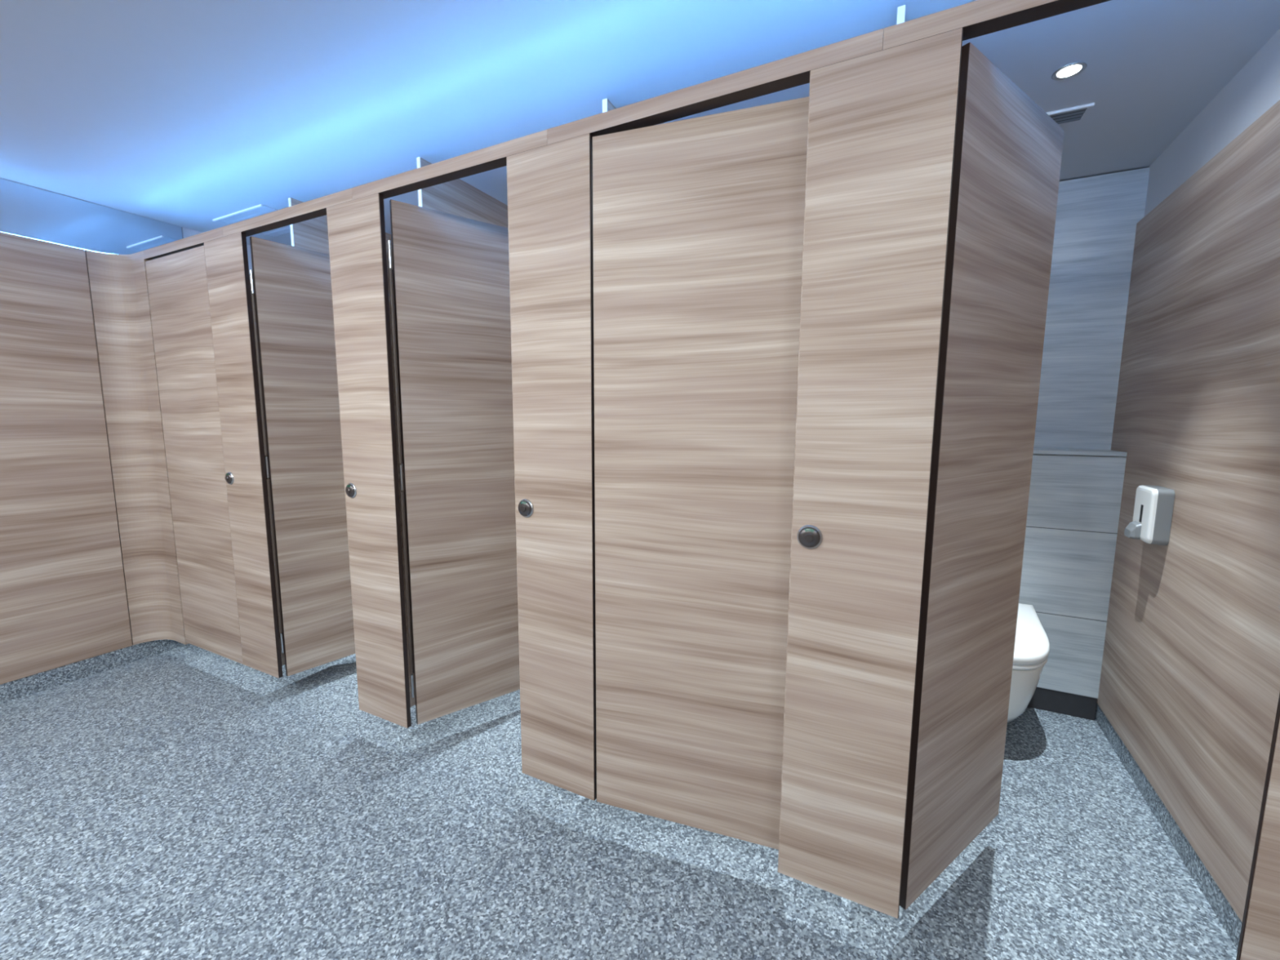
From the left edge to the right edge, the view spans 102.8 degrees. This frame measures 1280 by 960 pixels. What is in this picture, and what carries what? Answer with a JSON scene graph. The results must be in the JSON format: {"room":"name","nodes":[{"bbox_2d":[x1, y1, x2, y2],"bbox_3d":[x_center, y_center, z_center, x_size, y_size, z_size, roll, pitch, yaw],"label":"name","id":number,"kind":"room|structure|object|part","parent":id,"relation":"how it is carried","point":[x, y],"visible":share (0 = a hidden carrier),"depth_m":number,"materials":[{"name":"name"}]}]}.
{"room":"public restroom","nodes":[
{"label":"public restroom","id":0,"kind":"room"},
{"bbox_2d":[0,177,252,684],"bbox_3d":[-3.151,-0.189,2.177,0.250,2.318,4.930,4,8,26],"label":"wall","id":1,"kind":"structure","parent":0,"point":[63,596],"depth_m":2.49,"materials":[{"name":"brown wood"}]},
{"bbox_2d":[0,177,182,254],"bbox_3d":[-3.381,-1.135,1.373,0.006,0.242,3.474,4,8,26],"label":"mirror panel","id":2,"kind":"object","parent":1,"relation":"attached to","point":[25,211],"visible":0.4,"depth_m":2.53,"materials":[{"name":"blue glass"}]},
{"bbox_2d":[0,639,190,704],"bbox_3d":[-3.157,1.008,2.322,0.247,0.094,4.930,4,8,26],"label":"baseboard","id":3,"kind":"structure","parent":1,"relation":"attached to","point":[27,686],"depth_m":2.62,"materials":[{"name":"grey stone"}]},
{"bbox_2d":[84,249,133,644],"bbox_3d":[-2.786,-0.123,2.680,0.025,2.066,0.004,4,8,26],"label":"trim","id":4,"kind":"structure","parent":1,"relation":"attached to","point":[85,250],"depth_m":2.67,"materials":[{"name":"brown"}]},
{"bbox_2d":[85,249,188,644],"bbox_3d":[-2.641,-0.129,2.729,0.318,2.070,0.100,0,7,-2],"label":"wall panel","id":5,"kind":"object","parent":1,"relation":"attached to","point":[118,283],"depth_m":2.71,"materials":[{"name":"brown wood"}]},
{"bbox_2d":[145,245,243,664],"bbox_3d":[-2.232,-0.088,2.568,0.566,2.000,0.018,4,8,26],"label":"door","id":6,"kind":"structure","parent":5,"relation":"attached to","point":[178,288],"depth_m":2.55,"materials":[{"name":"brown wood"}]},
{"bbox_2d":[0,644,1237,959],"bbox_3d":[-0.664,1.272,1.112,5.810,0.120,5.130,4,8,26],"label":"floor","id":7,"kind":"structure","parent":0,"point":[189,802],"depth_m":1.57,"materials":[{"name":"grey stone"}]},
{"bbox_2d":[0,0,1279,245],"bbox_3d":[-0.654,-1.242,0.810,5.810,0.120,5.130,4,8,26],"label":"ceiling","id":8,"kind":"structure","parent":0,"point":[189,114],"depth_m":1.60,"materials":[{"name":"white paint"}]},
{"bbox_2d":[212,204,290,238],"bbox_3d":[-2.065,-1.427,2.836,0.466,0.009,0.314,4,8,26],"label":"ceiling light","id":9,"kind":"object","parent":8,"relation":"in","point":[259,210],"visible":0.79,"depth_m":2.77,"materials":[{"name":"white paint"}]},
{"bbox_2d":[1051,62,1087,80],"bbox_3d":[1.325,-1.262,1.578,0.084,0.006,0.084,4,8,26],"label":"recessed light","id":10,"kind":"object","parent":8,"relation":"in","point":[1068,71],"visible":1,"depth_m":1.58,"materials":[{"name":"silver metal"}]},
{"bbox_2d":[1046,102,1094,125],"bbox_3d":[1.452,-1.292,1.847,0.267,0.009,0.117,4,8,26],"label":"ceiling vent","id":11,"kind":"object","parent":8,"relation":"in","point":[1077,113],"visible":0.43,"depth_m":1.80,"materials":[{"name":"grey metal"}]},
{"bbox_2d":[1018,167,1150,698],"bbox_3d":[0.045,-0.313,3.287,4.690,2.298,0.296,4,8,26],"label":"wall","id":12,"kind":"structure","parent":0,"point":[1074,504],"depth_m":2.29,"materials":[{"name":"tile"}]},
{"bbox_2d":[248,197,391,666],"bbox_3d":[-1.431,-0.290,3.116,0.018,2.276,1.710,4,8,26],"label":"wall","id":13,"kind":"structure","parent":12,"relation":"attached to","point":[312,234],"depth_m":2.54,"materials":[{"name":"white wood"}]},
{"bbox_2d":[204,231,282,678],"bbox_3d":[-1.843,-0.068,2.366,0.306,2.011,0.036,4,8,26],"label":"panel","id":14,"kind":"object","parent":13,"relation":"attached to","point":[226,258],"visible":1,"depth_m":2.35,"materials":[{"name":"brown wood"}]},
{"bbox_2d":[143,226,222,260],"bbox_3d":[-2.150,-1.111,2.421,0.737,0.042,0.044,4,8,26],"label":"header board","id":15,"kind":"object","parent":14,"relation":"on","point":[197,240],"visible":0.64,"depth_m":2.40,"materials":[{"name":"brown wood"}]},
{"bbox_3d":[-1.945,-0.008,2.414,0.052,0.052,0.010,4,8,26],"label":"lock plate","id":16,"kind":"part","parent":14,"relation":"part of","materials":[{"name":"silver metal"}]},
{"bbox_2d":[249,236,355,676],"bbox_3d":[-1.516,-0.081,2.536,0.020,2.000,0.572,6,9,38],"label":"door","id":17,"kind":"structure","parent":14,"relation":"attached to","point":[292,305],"depth_m":2.42,"materials":[{"name":"brown wood"}]},
{"bbox_2d":[386,156,508,706],"bbox_3d":[-0.643,-0.240,2.730,0.018,2.276,1.710,4,8,26],"label":"wall","id":18,"kind":"structure","parent":12,"relation":"attached to","point":[458,197],"depth_m":2.22,"materials":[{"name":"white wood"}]},
{"bbox_2d":[326,193,411,728],"bbox_3d":[-1.054,-0.018,1.979,0.294,2.011,0.036,4,8,26],"label":"panel","id":19,"kind":"object","parent":18,"relation":"attached to","point":[356,228],"visible":1,"depth_m":1.96,"materials":[{"name":"brown wood"}]},
{"bbox_2d":[222,187,352,236],"bbox_3d":[-1.427,-1.065,2.066,0.874,0.042,0.044,4,8,26],"label":"header board","id":20,"kind":"object","parent":19,"relation":"on","point":[312,209],"visible":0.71,"depth_m":2.04,"materials":[{"name":"brown wood"}]},
{"bbox_3d":[-1.150,0.042,2.024,0.052,0.052,0.010,4,8,26],"label":"lock plate","id":21,"kind":"part","parent":19,"relation":"part of","materials":[{"name":"silver metal"}]},
{"bbox_2d":[387,199,519,724],"bbox_3d":[-0.687,-0.026,2.110,0.568,2.000,0.019,-5,9,-38],"label":"door","id":22,"kind":"structure","parent":19,"relation":"attached to","point":[449,279],"depth_m":2.05,"materials":[{"name":"brown wood"}]},
{"bbox_2d":[602,97,616,112],"bbox_3d":[0.139,-0.190,2.346,0.018,2.276,1.710,4,8,26],"label":"wall","id":23,"kind":"structure","parent":12,"relation":"attached to","point":[607,105],"depth_m":1.69,"materials":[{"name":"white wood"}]},
{"bbox_2d":[506,133,596,800],"bbox_3d":[-0.275,0.031,1.597,0.295,2.011,0.036,4,8,26],"label":"panel","id":24,"kind":"object","parent":23,"relation":"attached to","point":[549,188],"visible":1,"depth_m":1.58,"materials":[{"name":"brown wood"}]},
{"bbox_2d":[351,129,547,199],"bbox_3d":[-0.646,-1.015,1.683,0.866,0.042,0.044,4,8,26],"label":"header board","id":25,"kind":"object","parent":24,"relation":"on","point":[494,157],"visible":0.71,"depth_m":1.65,"materials":[{"name":"brown wood"}]},
{"bbox_3d":[-0.372,0.092,1.642,0.052,0.052,0.010,4,8,26],"label":"lock plate","id":26,"kind":"part","parent":24,"relation":"part of","materials":[{"name":"silver metal"}]},
{"bbox_2d":[591,96,808,849],"bbox_3d":[0.140,0.057,1.447,0.577,2.000,0.018,3,7,19],"label":"door","id":27,"kind":"structure","parent":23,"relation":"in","point":[698,223],"depth_m":1.42,"materials":[{"name":"brown wood"}]},
{"bbox_2d":[896,4,905,24],"bbox_3d":[0.923,-0.141,1.962,0.018,2.276,1.710,4,8,26],"label":"wall","id":28,"kind":"structure","parent":12,"relation":"attached to","point":[900,10],"depth_m":1.30,"materials":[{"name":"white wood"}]},
{"bbox_2d":[777,27,963,918],"bbox_3d":[0.513,0.081,1.210,0.295,2.011,0.036,4,8,26],"label":"panel","id":29,"kind":"object","parent":28,"relation":"attached to","point":[882,131],"visible":1,"depth_m":1.19,"materials":[{"name":"brown wood"}]},
{"bbox_2d":[546,28,883,145],"bbox_3d":[0.135,-0.966,1.300,0.875,0.042,0.044,4,8,26],"label":"header board","id":30,"kind":"object","parent":29,"relation":"on","point":[793,71],"visible":0.79,"depth_m":1.25,"materials":[{"name":"brown wood"}]},
{"bbox_3d":[0.416,0.141,1.256,0.052,0.052,0.010,4,8,26],"label":"lock plate","id":31,"kind":"part","parent":29,"relation":"part of","materials":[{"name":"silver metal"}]},
{"bbox_2d":[899,42,1064,910],"bbox_3d":[0.897,0.074,1.335,0.556,2.000,0.018,-5,8,-35],"label":"door","id":32,"kind":"structure","parent":29,"relation":"attached to","point":[1008,149],"depth_m":1.28,"materials":[{"name":"brown wood"}]},
{"bbox_2d":[1007,603,1049,722],"bbox_3d":[1.515,0.785,2.217,0.374,0.406,0.536,4,8,26],"label":"toilet","id":33,"kind":"object","parent":12,"relation":"attached to","point":[1032,645],"visible":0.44,"depth_m":2.01,"materials":[{"name":"white ceramic"}]},
{"bbox_3d":[1.516,0.844,2.228,0.354,0.286,0.528,4,8,26],"label":"bowl","id":34,"kind":"part","parent":33,"relation":"part of","materials":[{"name":"white ceramic"}]},
{"bbox_3d":[1.504,0.692,2.184,0.370,0.018,0.485,4,8,26],"label":"seat","id":35,"kind":"part","parent":33,"relation":"part of","materials":[{"name":"white plastic"}]},
{"bbox_3d":[1.509,0.632,2.186,0.374,0.096,0.508,4,8,26],"label":"lid","id":36,"kind":"part","parent":33,"relation":"part of","materials":[{"name":"white plastic"}]},
{"bbox_2d":[1026,687,1097,720],"bbox_3d":[0.041,0.881,3.432,4.611,0.108,0.292,4,8,26],"label":"baseboard","id":37,"kind":"structure","parent":12,"relation":"attached to","point":[1043,699],"depth_m":2.34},
{"bbox_2d":[1033,448,1127,456],"bbox_3d":[0.021,-0.249,3.245,4.611,0.018,0.204,4,8,26],"label":"trim","id":38,"kind":"structure","parent":12,"relation":"attached to","point":[1036,451],"depth_m":2.23,"materials":[{"name":"metal"}]},
{"bbox_2d":[1097,28,1279,922],"bbox_3d":[1.805,-0.094,1.599,0.080,2.327,1.788,4,8,27],"label":"wall","id":39,"kind":"structure","parent":0,"point":[1189,682],"depth_m":1.56,"materials":[{"name":"brown wood"}]},
{"bbox_2d":[1124,484,1174,545],"bbox_3d":[1.824,0.122,1.839,0.082,0.196,0.159,4,8,27],"label":"dispenser","id":40,"kind":"object","parent":39,"relation":"attached to","point":[1151,523],"visible":1,"depth_m":1.78,"materials":[{"name":"grey plastic"}]},
{"bbox_3d":[1.809,0.181,1.872,0.032,0.062,0.068,4,8,27],"label":"push lever","id":41,"kind":"part","parent":40,"relation":"part of","materials":[{"name":"grey plastic"}]},
{"bbox_2d":[1094,702,1242,949],"bbox_3d":[1.788,1.103,1.749,0.046,0.085,1.788,4,8,27],"label":"baseboard","id":42,"kind":"structure","parent":39,"relation":"attached to","point":[1227,916],"depth_m":1.60,"materials":[{"name":"grey stone"}]},
{"bbox_3d":[1.529,0.265,-1.040,0.100,2.412,3.254,4,8,26],"label":"wall","id":43,"kind":"structure","parent":0,"visible":0},
{"bbox_2d":[1235,693,1279,959],"bbox_3d":[1.674,0.154,0.646,1.135,2.011,0.008,4,8,26],"label":"panel","id":44,"kind":"object","parent":43,"relation":"attached to","point":[1260,935],"visible":1,"depth_m":0.96,"materials":[{"name":"brown wood"}]},
{"bbox_2d":[882,0,1111,49],"bbox_3d":[1.361,-0.888,0.699,1.859,0.042,0.044,4,8,26],"label":"header board","id":45,"kind":"object","parent":44,"relation":"on","point":[978,18],"visible":0.8,"depth_m":1.02,"materials":[{"name":"brown wood"}]}
]}

